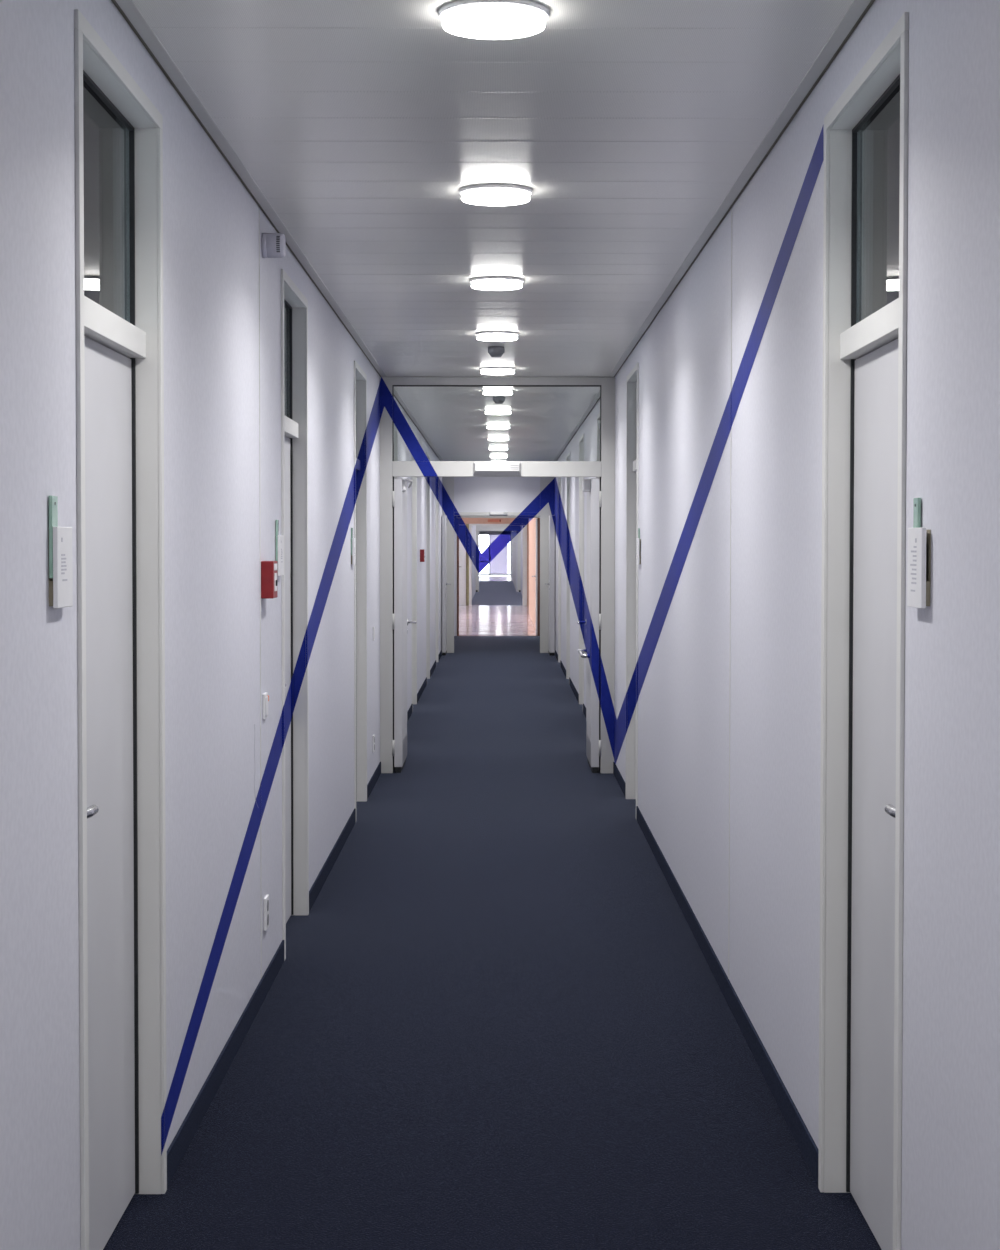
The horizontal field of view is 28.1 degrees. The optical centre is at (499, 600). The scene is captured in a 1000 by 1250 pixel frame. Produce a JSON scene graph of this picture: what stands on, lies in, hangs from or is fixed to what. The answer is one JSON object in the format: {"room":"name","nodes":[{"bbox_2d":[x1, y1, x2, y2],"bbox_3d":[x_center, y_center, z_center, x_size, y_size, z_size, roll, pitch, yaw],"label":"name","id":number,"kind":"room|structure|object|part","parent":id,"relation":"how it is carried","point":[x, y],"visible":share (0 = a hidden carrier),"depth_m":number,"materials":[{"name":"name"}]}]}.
{"room":"office corridor","nodes":[
{"label":"office corridor","id":0,"kind":"room"},
{"bbox_2d":[0,0,442,1249],"bbox_3d":[-0.903,-0.244,15.765,0.142,2.785,37.531,0,2,0],"label":"wall","id":1,"kind":"structure","parent":0,"point":[214,501],"depth_m":5.26,"materials":[{"name":"paint"}]},
{"bbox_2d":[48,496,72,607],"bbox_3d":[-0.821,-0.091,3.735,0.018,0.207,0.128,0,2,0],"label":"door sign","id":2,"kind":"object","parent":1,"relation":"attached to","point":[59,538],"visible":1,"depth_m":3.69,"materials":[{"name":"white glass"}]},
{"bbox_3d":[-0.829,-0.065,3.733,0.001,0.136,0.116,0,2,0],"label":"mounting plate","id":3,"kind":"part","parent":2,"relation":"part of","materials":[{"name":"plastic"}]},
{"bbox_3d":[-0.816,-0.062,3.736,0.009,0.150,0.128,0,2,0],"label":"white plate","id":4,"kind":"part","parent":2,"relation":"part of","materials":[{"name":"plastic"}]},
{"bbox_2d":[74,9,166,1249],"bbox_3d":[-0.881,0.153,4.417,0.119,2.636,0.972,0,2,0],"label":"door","id":5,"kind":"structure","parent":1,"relation":"in","point":[119,133],"depth_m":4.66,"materials":[{"name":"wood"}]},
{"bbox_3d":[-0.866,0.440,4.099,0.047,0.052,0.173,0,2,6],"label":"lever handle","id":6,"kind":"part","parent":5,"relation":"part of","materials":[{"name":"metal"}]},
{"bbox_3d":[-0.900,-0.883,4.391,0.008,0.490,0.896,0,2,0],"label":"glass pane","id":7,"kind":"part","parent":5,"relation":"part of","materials":[{"name":"clear glass"}]},
{"bbox_2d":[259,210,261,978],"bbox_3d":[-0.845,-0.014,6.925,0.032,2.663,0.007,0,2,0],"label":"trim","id":8,"kind":"structure","parent":1,"relation":"attached to","point":[259,210],"depth_m":6.92,"materials":[{"name":"ceramic"}]},
{"bbox_2d":[263,895,268,930],"bbox_3d":[-0.825,1.104,7.070,0.012,0.115,0.082,0,2,0],"label":"wall socket","id":9,"kind":"object","parent":1,"relation":"attached to","point":[266,898],"visible":1,"depth_m":7.03,"materials":[{"name":"white plastic"}]},
{"bbox_2d":[267,900,268,924],"bbox_3d":[-0.820,1.104,7.070,0.002,0.091,0.040,0,2,0],"label":"outlet","id":10,"kind":"object","parent":9,"relation":"attached to","point":[267,900],"depth_m":7.07,"materials":[{"name":"grey plastic"}]},
{"bbox_2d":[263,692,268,719],"bbox_3d":[-0.824,0.371,7.039,0.014,0.090,0.082,0,2,0],"label":"light switch","id":11,"kind":"object","parent":1,"relation":"attached to","point":[265,695],"visible":1,"depth_m":7.01,"materials":[{"name":"white plastic"}]},
{"bbox_2d":[261,561,277,598],"bbox_3d":[-0.806,-0.073,7.011,0.050,0.130,0.130,0,2,0],"label":"fire alarm","id":12,"kind":"object","parent":1,"relation":"attached to","point":[269,582],"visible":1,"depth_m":6.95,"materials":[{"name":"red plastic"}]},
{"bbox_3d":[-0.786,-0.065,7.011,0.002,0.064,0.070,0,2,0],"label":"glass panel","id":13,"kind":"part","parent":12,"relation":"part of","materials":[{"name":"white glass"}]},
{"bbox_2d":[261,233,285,257],"bbox_3d":[-0.790,-1.240,6.987,0.078,0.087,0.087,0,2,0],"label":"siren","id":14,"kind":"object","parent":1,"relation":"attached to","point":[273,245],"visible":1,"depth_m":6.95,"materials":[{"name":"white plastic"}]},
{"bbox_2d":[111,0,442,460],"bbox_3d":[-0.802,-1.611,15.725,0.036,0.024,37.530,0,2,0],"label":"trim","id":15,"kind":"structure","parent":1,"relation":"attached to","point":[128,7],"depth_m":5.87,"materials":[{"name":"grey metal"}]},
{"bbox_2d":[275,520,283,575],"bbox_3d":[-0.822,-0.196,7.456,0.018,0.207,0.128,0,2,0],"label":"door sign","id":16,"kind":"object","parent":1,"relation":"attached to","point":[279,539],"visible":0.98,"depth_m":7.40,"materials":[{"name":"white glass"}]},
{"bbox_3d":[-0.817,-0.168,7.457,0.009,0.150,0.128,0,2,0],"label":"white plate","id":17,"kind":"part","parent":16,"relation":"part of","materials":[{"name":"plastic"}]},
{"bbox_2d":[281,269,308,960],"bbox_3d":[-0.882,0.048,8.096,0.119,2.636,0.972,0,2,0],"label":"door","id":18,"kind":"structure","parent":1,"relation":"in","point":[294,305],"depth_m":8.53,"materials":[{"name":"wood"}]},
{"bbox_3d":[-0.901,-0.987,8.071,0.008,0.490,0.896,0,2,0],"label":"glass pane","id":19,"kind":"part","parent":18,"relation":"part of","materials":[{"name":"glass"}]},
{"bbox_2d":[167,650,441,1187],"bbox_3d":[-0.830,1.108,15.753,0.008,0.082,37.430,0,2,0],"label":"baseboard","id":20,"kind":"structure","parent":1,"relation":"attached to","point":[177,1149],"depth_m":6.37,"materials":[{"name":"black plastic"}]},
{"bbox_2d":[351,528,355,564],"bbox_3d":[-0.823,-0.303,11.210,0.018,0.207,0.128,0,2,0],"label":"door sign","id":21,"kind":"object","parent":1,"relation":"attached to","point":[353,540],"visible":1,"depth_m":11.15,"materials":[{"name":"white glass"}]},
{"bbox_3d":[-0.818,-0.274,11.210,0.009,0.150,0.128,0,2,0],"label":"white plate","id":22,"kind":"part","parent":21,"relation":"part of","materials":[{"name":"plastic"}]},
{"bbox_2d":[354,361,366,808],"bbox_3d":[-0.883,-0.060,11.889,0.119,2.636,0.972,0,2,0],"label":"door","id":23,"kind":"structure","parent":1,"relation":"in","point":[360,378],"depth_m":12.34,"materials":[{"name":"wood"}]},
{"bbox_2d":[372,735,374,751],"bbox_3d":[-0.827,0.937,13.103,0.012,0.110,0.082,0,2,0],"label":"wall socket","id":24,"kind":"object","parent":1,"relation":"attached to","point":[373,736],"visible":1,"depth_m":13.06,"materials":[{"name":"white plastic"}]},
{"bbox_2d":[394,424,397,477],"bbox_3d":[-0.884,-0.166,15.637,0.119,2.636,0.972,0,2,0],"label":"door","id":25,"kind":"structure","parent":1,"relation":"in","point":[395,428],"depth_m":16.06,"materials":[{"name":"metal"}]},
{"bbox_2d":[412,456,416,703],"bbox_3d":[-0.885,-0.272,19.376,0.119,2.636,0.972,0,2,0],"label":"door","id":26,"kind":"structure","parent":1,"relation":"in","point":[414,479],"depth_m":19.83,"materials":[{"name":"wood"}]},
{"bbox_2d":[420,549,424,561],"bbox_3d":[-0.809,-0.468,20.910,0.050,0.130,0.130,0,2,0],"label":"fire alarm","id":27,"kind":"object","parent":1,"relation":"attached to","point":[422,551],"visible":1,"depth_m":20.84,"materials":[{"name":"red plastic"}]},
{"bbox_2d":[426,451,429,678],"bbox_3d":[-0.886,-0.379,23.114,0.119,2.636,0.972,0,2,0],"label":"door","id":28,"kind":"structure","parent":1,"relation":"in","point":[427,454],"depth_m":23.56,"materials":[{"name":"wood"}]},
{"bbox_2d":[435,497,437,661],"bbox_3d":[-0.887,-0.472,26.413,0.119,2.636,0.972,0,2,0],"label":"door","id":29,"kind":"structure","parent":1,"relation":"in","point":[436,500],"depth_m":26.87,"materials":[{"name":"wood"}]},
{"bbox_2d":[161,127,822,1154],"bbox_3d":[-0.117,-1.283,51.675,1.920,2.668,93.652,0,2,0],"label":"painted zigzag","id":30,"kind":"object","parent":1,"relation":"attached to","point":[616,728],"visible":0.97,"depth_m":9.13,"materials":[{"name":"blue paint"}]},
{"bbox_2d":[472,526,475,598],"bbox_3d":[-0.856,-1.449,58.782,0.120,2.750,14.400,0,2,0],"label":"wall","id":31,"kind":"structure","parent":0,"point":[473,527],"depth_m":60.17,"materials":[{"name":"paint"}]},
{"bbox_2d":[476,526,520,591],"bbox_3d":[-0.268,-1.654,66.015,2.300,2.750,0.130,0,2,0],"label":"door frame","id":32,"kind":"structure","parent":31,"relation":"in","point":[478,528],"depth_m":65.98,"materials":[{"name":"metal"}]},
{"bbox_2d":[103,605,881,1249],"bbox_3d":[-0.008,0.958,24.252,8.200,0.100,54.670,0,2,0],"label":"floor","id":33,"kind":"structure","parent":0,"point":[496,1020],"depth_m":6.31,"materials":[{"name":"blue carpet"}]},
{"bbox_2d":[132,0,853,460],"bbox_3d":[-0.018,-1.611,15.726,1.537,0.023,37.530,0,2,0],"label":"ceiling","id":34,"kind":"structure","parent":0,"point":[362,124],"depth_m":5.83,"materials":[{"name":"metal"}]},
{"bbox_2d":[439,0,548,38],"bbox_3d":[-0.013,-1.259,4.336,0.238,0.034,0.238,0,2,0],"label":"recessed light","id":35,"kind":"object","parent":34,"relation":"in","point":[477,19],"visible":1,"depth_m":4.28,"materials":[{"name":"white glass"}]},
{"bbox_2d":[459,184,531,205],"bbox_3d":[-0.014,-1.321,6.525,0.238,0.034,0.238,0,2,0],"label":"recessed light","id":36,"kind":"object","parent":34,"relation":"in","point":[481,194],"visible":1,"depth_m":6.46,"materials":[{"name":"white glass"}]},
{"bbox_2d":[469,276,523,289],"bbox_3d":[-0.015,-1.384,8.739,0.238,0.034,0.238,0,2,0],"label":"recessed light","id":37,"kind":"object","parent":34,"relation":"in","point":[487,282],"visible":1,"depth_m":8.66,"materials":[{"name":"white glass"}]},
{"bbox_2d":[488,346,504,356],"bbox_3d":[-0.022,-1.457,11.733,0.098,0.060,0.098,0,2,0],"label":"smoke detector","id":38,"kind":"object","parent":34,"relation":"attached to","point":[494,351],"visible":1,"depth_m":11.70,"materials":[{"name":"grey plastic"}]},
{"bbox_2d":[476,331,518,340],"bbox_3d":[-0.015,-1.448,10.963,0.238,0.034,0.238,0,2,0],"label":"recessed light","id":39,"kind":"object","parent":34,"relation":"in","point":[485,335],"visible":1,"depth_m":10.88,"materials":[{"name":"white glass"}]},
{"bbox_2d":[480,367,515,374],"bbox_3d":[-0.016,-1.510,13.162,0.238,0.034,0.238,0,2,0],"label":"recessed light","id":40,"kind":"object","parent":34,"relation":"in","point":[485,370],"visible":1,"depth_m":13.09,"materials":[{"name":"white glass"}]},
{"bbox_2d":[482,389,513,394],"bbox_3d":[-0.016,-1.563,15.012,0.238,0.034,0.238,0,2,0],"label":"recessed light","id":41,"kind":"object","parent":34,"relation":"in","point":[486,391],"visible":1,"depth_m":14.92,"materials":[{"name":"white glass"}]},
{"bbox_2d":[484,409,511,414],"bbox_3d":[-0.017,-1.627,17.261,0.238,0.034,0.238,0,2,0],"label":"recessed light","id":42,"kind":"object","parent":34,"relation":"in","point":[487,411],"visible":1,"depth_m":17.18,"materials":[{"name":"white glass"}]},
{"bbox_3d":[-0.017,-1.621,17.261,0.224,0.023,0.224,0,2,0],"label":"opal glass","id":43,"kind":"part","parent":42,"relation":"part of","materials":[{"name":"white glass"}]},
{"bbox_2d":[486,424,509,428],"bbox_3d":[-0.017,-1.689,19.450,0.238,0.034,0.238,0,2,0],"label":"recessed light","id":44,"kind":"object","parent":34,"relation":"in","point":[490,426],"visible":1,"depth_m":19.36,"materials":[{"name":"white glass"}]},
{"bbox_3d":[-0.017,-1.683,19.450,0.224,0.023,0.224,0,2,0],"label":"opal glass","id":45,"kind":"part","parent":44,"relation":"part of","materials":[{"name":"white glass"}]},
{"bbox_2d":[487,437,508,440],"bbox_3d":[-0.018,-1.751,21.659,0.238,0.034,0.238,0,2,0],"label":"recessed light","id":46,"kind":"object","parent":34,"relation":"in","point":[489,438],"visible":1,"depth_m":21.57,"materials":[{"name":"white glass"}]},
{"bbox_2d":[488,446,507,449],"bbox_3d":[-0.019,-1.814,23.858,0.238,0.034,0.238,0,2,0],"label":"recessed light","id":47,"kind":"object","parent":34,"relation":"in","point":[493,447],"visible":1,"depth_m":23.76,"materials":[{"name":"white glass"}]},
{"bbox_3d":[-0.019,-1.808,23.858,0.224,0.023,0.224,0,2,0],"label":"opal glass","id":48,"kind":"part","parent":47,"relation":"part of","materials":[{"name":"white glass"}]},
{"bbox_2d":[489,455,507,457],"bbox_3d":[-0.019,-1.876,26.057,0.238,0.034,0.238,0,2,0],"label":"recessed light","id":49,"kind":"object","parent":34,"relation":"in","point":[491,456],"visible":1,"depth_m":25.98,"materials":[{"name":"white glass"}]},
{"bbox_3d":[-0.019,-1.871,26.057,0.224,0.023,0.224,0,2,0],"label":"opal glass","id":50,"kind":"part","parent":49,"relation":"part of","materials":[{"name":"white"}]},
{"bbox_2d":[493,396,504,403],"bbox_3d":[-0.007,-1.568,15.642,0.098,0.060,0.098,0,2,0],"label":"smoke detector","id":51,"kind":"object","parent":34,"relation":"attached to","point":[497,399],"visible":1,"depth_m":15.61,"materials":[{"name":"grey plastic"}]},
{"bbox_2d":[462,518,528,605],"bbox_3d":[-0.514,-1.243,51.535,7.000,2.750,0.100,0,2,0],"label":"wall","id":52,"kind":"structure","parent":0,"point":[466,520],"depth_m":51.46,"materials":[{"name":"orange paint"}]},
{"bbox_2d":[459,539,465,604],"bbox_3d":[-1.341,-0.906,51.479,0.927,2.070,0.111,0,2,0],"label":"door","id":53,"kind":"structure","parent":52,"relation":"in","point":[462,552],"depth_m":51.50,"materials":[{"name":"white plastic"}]},
{"bbox_2d":[466,524,468,605],"bbox_3d":[-0.837,-0.921,51.554,0.076,2.105,0.080,0,2,0],"label":"trim","id":54,"kind":"structure","parent":52,"relation":"attached to","point":[467,525],"depth_m":51.53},
{"bbox_2d":[488,519,500,521],"bbox_3d":[-0.143,-2.050,51.456,0.340,0.070,0.014,0,2,0],"label":"wall sign","id":55,"kind":"object","parent":52,"relation":"attached to","point":[489,520],"visible":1,"depth_m":51.45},
{"bbox_2d":[469,524,526,605],"bbox_3d":[-0.051,-0.920,51.539,1.496,2.105,0.112,0,2,0],"label":"door","id":56,"kind":"structure","parent":52,"relation":"in","point":[470,525],"depth_m":51.49,"materials":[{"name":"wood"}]},
{"bbox_2d":[479,576,511,580],"bbox_3d":[-0.026,-0.966,92.010,8.200,0.100,13.400,0,2,0],"label":"floor","id":57,"kind":"structure","parent":0,"point":[481,578],"depth_m":91.45,"materials":[{"name":"white"}]},
{"bbox_2d":[479,531,510,575],"bbox_3d":[-0.397,-2.577,98.499,2.060,2.750,0.134,0,2,0],"label":"window","id":58,"kind":"structure","parent":57,"relation":"on","point":[498,565],"depth_m":98.45,"materials":[{"name":"clear glass"}]},
{"bbox_2d":[490,535,507,573],"bbox_3d":[-0.059,-2.265,98.443,0.865,1.910,0.004,0,2,0],"label":"blind","id":59,"kind":"object","parent":58,"relation":"hanging from","point":[499,565],"depth_m":98.45,"materials":[{"name":"white fabric"}]},
{"bbox_2d":[472,581,522,605],"bbox_3d":[-0.020,-0.297,68.444,8.200,0.100,33.750,0,2,0],"label":"floor","id":60,"kind":"structure","parent":0,"point":[491,593],"depth_m":61.53,"materials":[{"name":"grey carpet"}]},
{"bbox_2d":[511,531,517,591],"bbox_3d":[0.588,-2.115,82.273,0.100,2.750,32.400,0,2,0],"label":"wall","id":61,"kind":"structure","parent":0,"point":[514,542],"depth_m":74.42,"materials":[{"name":"paint"}]},
{"bbox_2d":[521,529,522,595],"bbox_3d":[0.744,-1.448,58.783,0.120,2.750,14.400,0,2,0],"label":"wall","id":62,"kind":"structure","parent":0,"point":[522,529],"depth_m":60.79,"materials":[{"name":"paint"}]},
{"bbox_2d":[529,518,537,628],"bbox_3d":[0.720,-0.933,40.685,0.118,2.750,10.610,0,2,0],"label":"wall","id":63,"kind":"structure","parent":0,"point":[532,524],"depth_m":40.64,"materials":[{"name":"orange paint"}]},
{"bbox_2d":[528,530,528,612],"bbox_3d":[0.671,-1.085,46.013,0.032,2.750,0.050,0,2,0],"label":"trim","id":64,"kind":"structure","parent":63,"relation":"attached to","point":[528,530],"depth_m":46.01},
{"bbox_2d":[554,0,999,1249],"bbox_3d":[0.866,-0.243,15.765,0.140,2.785,37.531,0,2,0],"label":"wall","id":65,"kind":"structure","parent":0,"point":[950,1168],"depth_m":5.20,"materials":[{"name":"paint"}]},
{"bbox_2d":[454,516,539,635],"bbox_3d":[-0.024,-0.776,34.940,1.909,2.760,0.844,0,2,0],"label":"door","id":66,"kind":"structure","parent":65,"relation":"in","point":[456,539],"depth_m":34.53,"materials":[{"name":"paint"}]},
{"bbox_2d":[380,377,614,772],"bbox_3d":[-0.018,-0.182,14.233,1.628,2.748,0.754,0,2,0],"label":"door","id":67,"kind":"structure","parent":65,"relation":"in","point":[600,593],"depth_m":13.86,"materials":[{"name":"white metal"}]},
{"bbox_3d":[-0.677,0.067,14.248,0.004,1.650,0.640,0,2,0],"label":"panel","id":68,"kind":"part","parent":67,"relation":"part of","materials":[{"name":"laminate"}]},
{"bbox_3d":[-0.679,1.056,14.288,0.002,0.170,0.685,0,2,0],"label":"kick plate","id":69,"kind":"part","parent":67,"relation":"part of","materials":[{"name":"metal"}]},
{"bbox_3d":[-0.643,0.191,14.548,0.072,0.109,0.144,0,2,0],"label":"lever handle","id":70,"kind":"part","parent":67,"relation":"part of","materials":[{"name":"metal"}]},
{"bbox_2d":[473,463,520,475],"bbox_3d":[-0.019,-0.906,13.807,0.334,0.089,0.058,0,2,0],"label":"fire alarm","id":71,"kind":"object","parent":67,"relation":"attached to","point":[479,469],"visible":1,"depth_m":13.78,"materials":[{"name":"grey plastic"}]},
{"bbox_3d":[0.632,1.057,14.288,0.002,0.170,0.685,0,2,0],"label":"kick plate","id":72,"kind":"part","parent":67,"relation":"part of","materials":[{"name":"metal"}]},
{"bbox_3d":[0.632,0.068,14.248,0.004,1.650,0.640,0,2,0],"label":"panel","id":73,"kind":"part","parent":67,"relation":"part of","materials":[{"name":"laminate"}]},
{"bbox_2d":[442,477,554,655],"bbox_3d":[-0.022,-0.602,28.825,1.628,2.760,0.820,0,2,0],"label":"door","id":74,"kind":"structure","parent":65,"relation":"in","point":[471,496],"depth_m":29.14,"materials":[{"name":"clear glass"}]},
{"bbox_3d":[-0.042,-1.639,29.165,1.254,0.706,0.060,0,2,0],"label":"header panel","id":75,"kind":"part","parent":74,"relation":"part of","materials":[{"name":"white paint"}]},
{"bbox_2d":[489,512,507,515],"bbox_3d":[-0.021,-1.259,29.102,0.269,0.059,0.058,0,2,0],"label":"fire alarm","id":76,"kind":"object","parent":74,"relation":"attached to","point":[490,513],"visible":1,"depth_m":29.07,"materials":[{"name":"grey plastic"}]},
{"bbox_2d":[558,477,560,661],"bbox_3d":[0.843,-0.471,26.413,0.119,2.636,0.972,0,2,0],"label":"door","id":77,"kind":"structure","parent":65,"relation":"in","point":[559,478],"depth_m":26.86,"materials":[{"name":"wood"}]},
{"bbox_2d":[566,452,569,678],"bbox_3d":[0.844,-0.377,23.115,0.119,2.636,0.972,0,2,0],"label":"door","id":78,"kind":"structure","parent":65,"relation":"in","point":[568,454],"depth_m":23.57,"materials":[{"name":"wood"}]},
{"bbox_2d":[579,433,583,703],"bbox_3d":[0.845,-0.272,19.396,0.119,2.636,0.972,0,2,0],"label":"door","id":79,"kind":"structure","parent":65,"relation":"in","point":[581,440],"depth_m":19.84,"materials":[{"name":"wood"}]},
{"bbox_2d":[597,412,599,477],"bbox_3d":[0.846,-0.169,15.778,0.119,2.636,0.972,0,2,0],"label":"door","id":80,"kind":"structure","parent":65,"relation":"in","point":[598,415],"depth_m":16.20,"materials":[{"name":"metal"}]},
{"bbox_2d":[626,363,638,805],"bbox_3d":[0.847,-0.062,12.009,0.119,2.636,0.972,0,2,0],"label":"door","id":81,"kind":"structure","parent":65,"relation":"in","point":[632,413],"depth_m":12.46,"materials":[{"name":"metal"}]},
{"bbox_2d":[636,528,640,564],"bbox_3d":[0.787,-0.306,11.360,0.018,0.207,0.128,0,2,0],"label":"door sign","id":82,"kind":"object","parent":65,"relation":"attached to","point":[638,540],"visible":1,"depth_m":11.33,"materials":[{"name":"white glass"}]},
{"bbox_3d":[0.783,-0.278,11.361,0.009,0.150,0.128,0,2,0],"label":"white plate","id":83,"kind":"part","parent":82,"relation":"part of","materials":[{"name":"plastic"}]},
{"bbox_2d":[555,650,818,1184],"bbox_3d":[0.791,1.109,15.753,0.008,0.082,37.430,0,2,0],"label":"baseboard","id":84,"kind":"structure","parent":65,"relation":"attached to","point":[802,1136],"depth_m":6.64,"materials":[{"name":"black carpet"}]},
{"bbox_2d":[554,0,874,460],"bbox_3d":[0.767,-1.610,15.726,0.036,0.024,37.530,0,2,0],"label":"trim","id":85,"kind":"structure","parent":65,"relation":"attached to","point":[857,7],"depth_m":5.89,"materials":[{"name":"grey metal"}]},
{"bbox_2d":[728,210,731,978],"bbox_3d":[0.812,-0.013,6.924,0.032,2.663,0.007,0,2,0],"label":"trim","id":86,"kind":"structure","parent":65,"relation":"attached to","point":[731,210],"depth_m":6.92,"materials":[{"name":"ceramic"}]},
{"bbox_2d":[818,12,908,1249],"bbox_3d":[0.849,0.153,4.432,0.119,2.636,0.972,0,2,0],"label":"door","id":87,"kind":"structure","parent":65,"relation":"in","point":[865,214],"depth_m":4.73,"materials":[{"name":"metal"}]},
{"bbox_3d":[0.869,-0.882,4.407,0.008,0.490,0.896,0,2,0],"label":"glass pane","id":88,"kind":"part","parent":87,"relation":"part of","materials":[{"name":"clear glass"}]},
{"bbox_3d":[0.834,0.441,4.115,0.047,0.052,0.173,0,2,-6],"label":"lever handle","id":89,"kind":"part","parent":87,"relation":"part of","materials":[{"name":"metal"}]},
{"bbox_2d":[907,498,930,607],"bbox_3d":[0.789,-0.090,3.768,0.018,0.207,0.128,0,2,0],"label":"door sign","id":90,"kind":"object","parent":65,"relation":"attached to","point":[919,538],"visible":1,"depth_m":3.74,"materials":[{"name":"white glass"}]},
{"bbox_3d":[0.785,-0.062,3.769,0.009,0.150,0.128,0,2,0],"label":"white plate","id":91,"kind":"part","parent":90,"relation":"part of","materials":[{"name":"plastic"}]},
{"bbox_3d":[0.798,-0.065,3.767,0.001,0.136,0.116,0,2,0],"label":"mounting plate","id":92,"kind":"part","parent":90,"relation":"part of","materials":[{"name":"black plastic"}]}
]}

